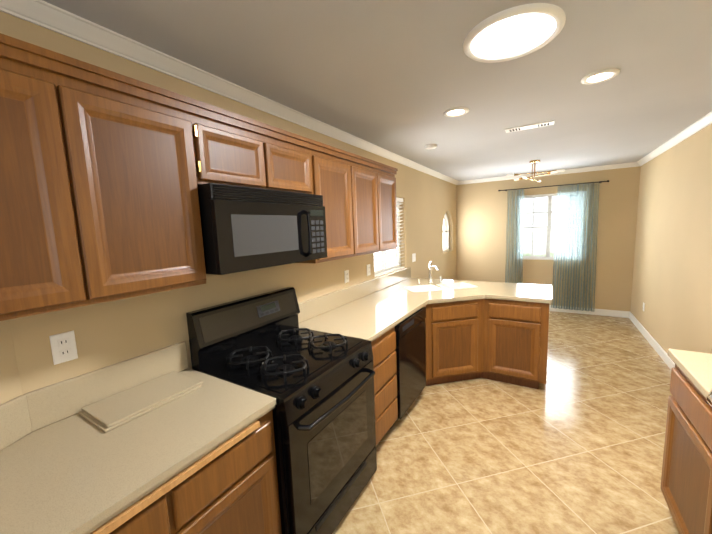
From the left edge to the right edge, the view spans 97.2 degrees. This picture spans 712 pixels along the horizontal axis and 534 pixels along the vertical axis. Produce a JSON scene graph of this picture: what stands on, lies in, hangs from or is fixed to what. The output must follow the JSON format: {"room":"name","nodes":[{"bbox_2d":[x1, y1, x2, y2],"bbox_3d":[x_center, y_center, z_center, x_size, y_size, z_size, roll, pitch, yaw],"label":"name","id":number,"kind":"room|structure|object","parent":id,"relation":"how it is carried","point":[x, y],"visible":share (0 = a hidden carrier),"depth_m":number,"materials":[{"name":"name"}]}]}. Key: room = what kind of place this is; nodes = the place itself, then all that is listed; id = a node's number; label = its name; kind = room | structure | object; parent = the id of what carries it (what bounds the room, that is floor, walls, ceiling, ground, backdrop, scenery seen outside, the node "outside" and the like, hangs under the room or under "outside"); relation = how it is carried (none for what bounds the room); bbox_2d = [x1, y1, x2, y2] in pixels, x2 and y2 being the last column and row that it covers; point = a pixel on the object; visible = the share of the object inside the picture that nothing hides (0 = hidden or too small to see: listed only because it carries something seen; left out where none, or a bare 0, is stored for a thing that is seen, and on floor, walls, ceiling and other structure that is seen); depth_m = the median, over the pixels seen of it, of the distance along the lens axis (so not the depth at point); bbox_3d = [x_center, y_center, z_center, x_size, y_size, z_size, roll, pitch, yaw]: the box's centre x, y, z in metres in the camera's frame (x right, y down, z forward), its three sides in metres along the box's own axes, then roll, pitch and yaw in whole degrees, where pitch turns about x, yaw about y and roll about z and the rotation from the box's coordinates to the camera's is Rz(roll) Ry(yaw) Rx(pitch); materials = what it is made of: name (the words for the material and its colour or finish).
{"room":"kitchen","nodes":[
{"label":"kitchen","id":0,"kind":"room"},
{"bbox_2d":[0,320,21,404],"bbox_3d":[-1.229,0.398,0.892,0.210,0.470,0.420,2,8,31],"label":"wall","id":1,"kind":"structure","parent":0,"point":[10,387],"depth_m":1.09,"materials":[{"name":"paint"}]},
{"bbox_2d":[0,11,456,394],"bbox_3d":[-0.001,-0.009,3.218,0.150,2.447,7.890,2,8,31],"label":"wall","id":2,"kind":"structure","parent":0,"point":[108,333],"depth_m":1.61,"materials":[{"name":"paint"}]},
{"bbox_2d":[0,33,95,320],"bbox_3d":[-1.140,-0.234,0.883,0.328,0.772,0.435,2,8,31],"label":"upper cabinet","id":3,"kind":"object","parent":2,"relation":"attached to","point":[46,262],"depth_m":0.92,"materials":[{"name":"brown wood"}]},
{"bbox_2d":[49,330,77,364],"bbox_3d":[-1.139,0.315,1.227,0.008,0.115,0.072,2,8,31],"label":"electrical outlet","id":4,"kind":"object","parent":2,"relation":"attached to","point":[63,347],"visible":1,"depth_m":1.22,"materials":[{"name":"white plastic"}]},
{"bbox_2d":[60,54,206,303],"bbox_3d":[-0.915,-0.287,1.246,0.328,0.772,0.427,2,8,31],"label":"upper cabinet","id":5,"kind":"object","parent":2,"relation":"attached to","point":[104,173],"depth_m":1.14,"materials":[{"name":"brown wood"}]},
{"bbox_2d":[0,0,459,184],"bbox_3d":[0.042,-1.187,3.018,0.058,0.064,7.590,2,8,31],"label":"crown molding","id":6,"kind":"structure","parent":2,"relation":"attached to","point":[46,15],"depth_m":1.48,"materials":[{"name":"white wood"}]},
{"bbox_2d":[196,100,271,189],"bbox_3d":[-0.711,-0.554,1.563,0.328,0.337,0.386,2,8,31],"label":"upper cabinet","id":7,"kind":"object","parent":2,"relation":"attached to","point":[234,146],"depth_m":1.48,"materials":[{"name":"brown wood"}]},
{"bbox_2d":[197,183,326,274],"bbox_3d":[-0.538,-0.210,1.736,0.462,0.387,0.766,2,8,31],"label":"microwave","id":8,"kind":"object","parent":7,"relation":"attached to","point":[246,228],"visible":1,"depth_m":1.50,"materials":[{"name":"black"}]},
{"bbox_2d":[268,125,315,194],"bbox_3d":[-0.509,-0.602,1.890,0.328,0.337,0.388,2,8,31],"label":"upper cabinet","id":9,"kind":"object","parent":2,"relation":"attached to","point":[293,156],"depth_m":1.82,"materials":[{"name":"brown wood"}]},
{"bbox_2d":[297,141,355,263],"bbox_3d":[-0.282,-0.438,2.272,0.328,0.772,0.454,2,8,31],"label":"upper cabinet","id":10,"kind":"object","parent":2,"relation":"attached to","point":[335,167],"depth_m":2.22,"materials":[{"name":"brown wood"}]},
{"bbox_2d":[344,270,348,282],"bbox_3d":[-0.085,0.088,2.935,0.008,0.115,0.072,2,8,31],"label":"electrical outlet","id":11,"kind":"object","parent":2,"relation":"attached to","point":[346,275],"visible":1,"depth_m":2.92,"materials":[{"name":"white plastic"}]},
{"bbox_2d":[352,153,383,255],"bbox_3d":[-0.054,-0.493,2.641,0.328,0.772,0.420,2,8,31],"label":"upper cabinet","id":12,"kind":"object","parent":2,"relation":"attached to","point":[367,170],"depth_m":2.59,"materials":[{"name":"brown wood"}]},
{"bbox_2d":[367,264,370,275],"bbox_3d":[0.134,0.031,3.289,0.008,0.115,0.072,2,8,31],"label":"electrical outlet","id":13,"kind":"object","parent":2,"relation":"attached to","point":[368,270],"visible":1,"depth_m":3.28,"materials":[{"name":"white plastic"}]},
{"bbox_2d":[374,202,400,274],"bbox_3d":[0.329,-0.385,3.783,0.050,0.910,0.880,2,8,31],"label":"window","id":14,"kind":"structure","parent":2,"relation":"in","point":[385,265],"depth_m":4.08,"materials":[{"name":"white"}]},
{"bbox_2d":[374,197,404,276],"bbox_3d":[0.380,-0.383,3.751,0.050,0.902,0.868,2,8,31],"label":"window blinds","id":15,"kind":"object","parent":14,"relation":"attached to","point":[394,269],"visible":0.42,"depth_m":3.95,"materials":[{"name":"white plastic"}]},
{"bbox_2d":[380,163,397,250],"bbox_3d":[0.160,-0.544,2.987,0.328,0.772,0.400,2,8,31],"label":"upper cabinet","id":16,"kind":"object","parent":2,"relation":"attached to","point":[388,208],"depth_m":2.92,"materials":[{"name":"brown wood"}]},
{"bbox_2d":[412,253,415,261],"bbox_3d":[0.812,-0.130,4.386,0.009,0.115,0.118,2,8,31],"label":"switch plate","id":17,"kind":"object","parent":2,"relation":"attached to","point":[414,257],"visible":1,"depth_m":4.39,"materials":[{"name":"white plastic"}]},
{"bbox_2d":[443,213,448,251],"bbox_3d":[1.627,-0.658,5.878,0.050,0.760,0.680,2,8,31],"label":"window","id":18,"kind":"structure","parent":2,"relation":"in","point":[447,233],"depth_m":6.12,"materials":[{"name":"white"}]},
{"bbox_2d":[43,0,711,180],"bbox_3d":[1.190,-1.236,2.302,3.060,0.120,7.890,2,8,31],"label":"ceiling","id":19,"kind":"structure","parent":0,"point":[398,77],"depth_m":1.72,"materials":[{"name":"paint"}]},
{"bbox_2d":[425,144,436,148],"bbox_3d":[0.793,-1.268,3.318,0.124,0.034,0.124,2,8,31],"label":"smoke detector","id":20,"kind":"object","parent":19,"relation":"attached to","point":[431,146],"visible":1,"depth_m":3.29,"materials":[{"name":"white plastic"}]},
{"bbox_2d":[443,107,468,116],"bbox_3d":[0.750,-1.158,2.354,0.184,0.012,0.184,2,8,31],"label":"recessed light","id":21,"kind":"object","parent":19,"relation":"in","point":[456,111],"visible":0.94,"depth_m":2.34,"materials":[{"name":"white glass"}]},
{"bbox_2d":[463,3,565,62],"bbox_3d":[0.701,-1.036,1.419,0.410,0.022,0.410,2,8,31],"label":"ceiling light","id":22,"kind":"object","parent":19,"relation":"attached to","point":[515,32],"visible":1,"depth_m":1.38,"materials":[{"name":"white glass"}]},
{"bbox_2d":[505,120,553,132],"bbox_3d":[1.537,-1.244,2.791,0.380,0.009,0.120,2,8,31],"label":"ceiling vent","id":23,"kind":"object","parent":19,"relation":"in","point":[531,126],"visible":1,"depth_m":2.77,"materials":[{"name":"white"}]},
{"bbox_2d":[507,160,564,181],"bbox_3d":[2.503,-1.349,4.391,0.702,0.266,0.687,2,8,31],"label":"chandelier","id":24,"kind":"object","parent":19,"relation":"hanging from","point":[549,172],"visible":1,"depth_m":4.36,"materials":[{"name":"gold metal"}]},
{"bbox_2d":[581,68,619,83],"bbox_3d":[1.443,-1.124,1.860,0.184,0.012,0.184,2,8,31],"label":"recessed light","id":25,"kind":"object","parent":19,"relation":"in","point":[600,76],"visible":0.98,"depth_m":1.85,"materials":[{"name":"white glass"}]},
{"bbox_2d":[333,311,678,533],"bbox_3d":[1.288,1.310,2.616,3.060,0.120,7.890,2,8,31],"label":"floor","id":26,"kind":"structure","parent":0,"point":[574,444],"depth_m":2.22,"materials":[{"name":"tile"}]},
{"bbox_2d":[90,477,181,533],"bbox_3d":[-0.936,1.095,0.994,0.642,0.872,0.425,2,8,31],"label":"base cabinet","id":27,"kind":"object","parent":26,"relation":"on","point":[157,512],"depth_m":0.92,"materials":[{"name":"brown wood"}]},
{"bbox_2d":[174,410,281,533],"bbox_3d":[-0.711,1.042,1.359,0.642,0.872,0.439,2,8,31],"label":"base cabinet","id":28,"kind":"object","parent":26,"relation":"on","point":[229,486],"depth_m":1.17,"materials":[{"name":"brown wood"}]},
{"bbox_2d":[0,341,276,533],"bbox_3d":[-0.902,0.556,1.008,0.653,0.187,1.113,2,8,31],"label":"countertop","id":29,"kind":"structure","parent":28,"relation":"on","point":[66,467],"depth_m":1.07,"materials":[{"name":"white stone"}]},
{"bbox_2d":[79,371,202,432],"bbox_3d":[-0.901,0.556,1.346,0.245,0.022,0.380,2,8,31],"label":"cutting boards","id":30,"kind":"object","parent":29,"relation":"on","point":[107,414],"visible":1,"depth_m":1.30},
{"bbox_2d":[186,287,376,533],"bbox_3d":[-0.340,0.800,1.812,0.732,1.212,0.754,2,8,31],"label":"stove","id":31,"kind":"object","parent":26,"relation":"on","point":[319,386],"visible":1,"depth_m":1.64,"materials":[{"name":"metal"},{"name":"glass"}]},
{"bbox_2d":[371,326,397,445],"bbox_3d":[-0.070,0.889,2.396,0.642,0.872,0.470,2,8,31],"label":"base cabinet","id":32,"kind":"object","parent":26,"relation":"on","point":[383,347],"depth_m":2.23,"materials":[{"name":"brown wood"}]},
{"bbox_2d":[390,307,425,428],"bbox_3d":[0.241,0.824,2.837,0.614,0.870,0.605,2,8,31],"label":"dishwasher","id":33,"kind":"object","parent":26,"relation":"on","point":[410,349],"visible":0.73,"depth_m":2.60,"materials":[{"name":"black metal"}]},
{"bbox_2d":[424,298,485,385],"bbox_3d":[0.977,0.759,3.123,0.480,0.872,0.449,2,8,31],"label":"base cabinet","id":34,"kind":"object","parent":26,"relation":"on","point":[455,331],"depth_m":3.10,"materials":[{"name":"brown wood"}]},
{"bbox_2d":[298,267,499,341],"bbox_3d":[0.596,0.318,3.002,1.110,0.317,2.333,2,8,31],"label":"countertop","id":35,"kind":"structure","parent":34,"relation":"on","point":[366,310],"depth_m":2.85,"materials":[{"name":"white stone"}]},
{"bbox_2d":[417,261,441,283],"bbox_3d":[0.889,0.066,3.747,0.275,0.268,0.263,2,8,31],"label":"faucet","id":36,"kind":"object","parent":35,"relation":"on","point":[430,274],"visible":1,"depth_m":3.76,"materials":[{"name":"silver metal"}]},
{"bbox_2d":[488,282,551,302],"bbox_3d":[1.515,0.312,3.361,0.983,0.170,0.768,2,8,31],"label":"countertop","id":37,"kind":"structure","parent":34,"relation":"on","point":[540,293],"depth_m":3.10,"materials":[{"name":"white stone"}]},
{"bbox_2d":[661,364,711,533],"bbox_3d":[1.671,0.976,1.146,0.587,0.873,0.970,2,8,31],"label":"base cabinet","id":38,"kind":"object","parent":26,"relation":"on","point":[686,483],"visible":0.98,"depth_m":1.44,"materials":[{"name":"brown wood"}]},
{"bbox_2d":[667,349,711,397],"bbox_3d":[1.651,0.471,1.090,0.598,0.140,0.990,2,8,31],"label":"countertop","id":39,"kind":"structure","parent":38,"relation":"on","point":[695,368],"depth_m":1.46,"materials":[{"name":"beige stone"}]},
{"bbox_2d":[706,390,711,406],"bbox_3d":[1.077,0.655,0.355,0.796,1.750,0.855,2,8,31],"label":"refrigerator","id":40,"kind":"object","parent":26,"relation":"on","point":[709,398],"visible":1,"depth_m":0.80,"materials":[{"name":"silver metal"}]},
{"bbox_2d":[456,166,640,310],"bbox_3d":[3.257,-0.444,5.726,3.060,2.447,0.150,2,8,31],"label":"wall","id":41,"kind":"structure","parent":0,"point":[481,224],"depth_m":5.45,"materials":[{"name":"paint"}]},
{"bbox_2d":[460,162,635,183],"bbox_3d":[3.157,-1.612,5.493,2.640,0.064,0.058,2,8,31],"label":"crown molding","id":42,"kind":"structure","parent":41,"relation":"attached to","point":[633,164],"depth_m":5.28,"materials":[{"name":"white wood"}]},
{"bbox_2d":[517,191,586,259],"bbox_3d":[3.420,-0.709,5.564,1.030,1.160,0.108,2,8,31],"label":"window","id":43,"kind":"structure","parent":41,"relation":"in","point":[548,219],"depth_m":5.57,"materials":[{"name":"white"}]},
{"bbox_2d":[517,191,585,259],"bbox_3d":[3.409,-0.711,5.546,1.018,1.142,0.032,2,8,31],"label":"window blinds","id":44,"kind":"object","parent":43,"relation":"attached to","point":[538,250],"visible":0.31,"depth_m":5.58,"materials":[{"name":"white plastic"}]},
{"bbox_2d":[498,180,608,190],"bbox_3d":[3.327,-1.385,5.400,1.614,0.034,0.089,2,8,31],"label":"curtain rod","id":45,"kind":"object","parent":41,"relation":"attached to","point":[555,185],"visible":0.98,"depth_m":5.31,"materials":[{"name":"brown metal"}]},
{"bbox_2d":[505,189,523,282],"bbox_3d":[2.914,-0.340,5.776,0.297,2.115,0.056,2,8,31],"label":"curtain","id":46,"kind":"object","parent":45,"relation":"hanging from","point":[515,254],"visible":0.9,"depth_m":5.76,"materials":[{"name":"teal fabric"}]},
{"bbox_2d":[551,183,598,311],"bbox_3d":[3.694,-0.311,5.298,0.616,2.115,0.060,2,8,31],"label":"curtain","id":47,"kind":"object","parent":45,"relation":"hanging from","point":[565,265],"visible":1,"depth_m":5.30,"materials":[{"name":"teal fabric"}]},
{"bbox_2d":[549,305,629,317],"bbox_3d":[3.258,0.728,5.799,2.758,0.104,0.016,2,8,31],"label":"baseboard","id":48,"kind":"structure","parent":41,"relation":"attached to","point":[613,313],"depth_m":5.29,"materials":[{"name":"white wood"}]},
{"bbox_2d":[630,124,711,353],"bbox_3d":[2.479,0.083,1.700,0.150,2.447,7.890,2,8,31],"label":"wall","id":49,"kind":"structure","parent":0,"point":[672,280],"depth_m":3.32,"materials":[{"name":"paint"}]},
{"bbox_2d":[629,312,674,368],"bbox_3d":[3.312,1.037,3.276,0.016,0.104,4.263,2,8,31],"label":"baseboard","id":50,"kind":"structure","parent":49,"relation":"attached to","point":[660,350],"depth_m":3.88,"materials":[{"name":"white"}]},
{"bbox_2d":[636,111,711,166],"bbox_3d":[2.345,-1.101,1.608,0.058,0.064,7.590,2,8,31],"label":"crown molding","id":51,"kind":"structure","parent":49,"relation":"attached to","point":[706,120],"depth_m":3.25,"materials":[{"name":"white"}]},
{"label":"outside","id":52,"kind":"structure","parent":0,"visible":0},
{"bbox_2d":[374,220,444,270],"bbox_3d":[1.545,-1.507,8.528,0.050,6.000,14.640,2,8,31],"label":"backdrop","id":53,"kind":"structure","parent":52,"point":[387,262],"depth_m":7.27,"materials":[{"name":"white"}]},
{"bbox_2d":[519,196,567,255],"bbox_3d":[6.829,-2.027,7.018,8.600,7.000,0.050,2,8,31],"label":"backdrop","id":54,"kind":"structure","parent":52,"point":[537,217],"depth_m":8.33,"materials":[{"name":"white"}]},
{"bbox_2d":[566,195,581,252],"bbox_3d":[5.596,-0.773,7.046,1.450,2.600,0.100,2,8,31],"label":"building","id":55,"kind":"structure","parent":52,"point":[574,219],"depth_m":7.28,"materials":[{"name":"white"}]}
]}

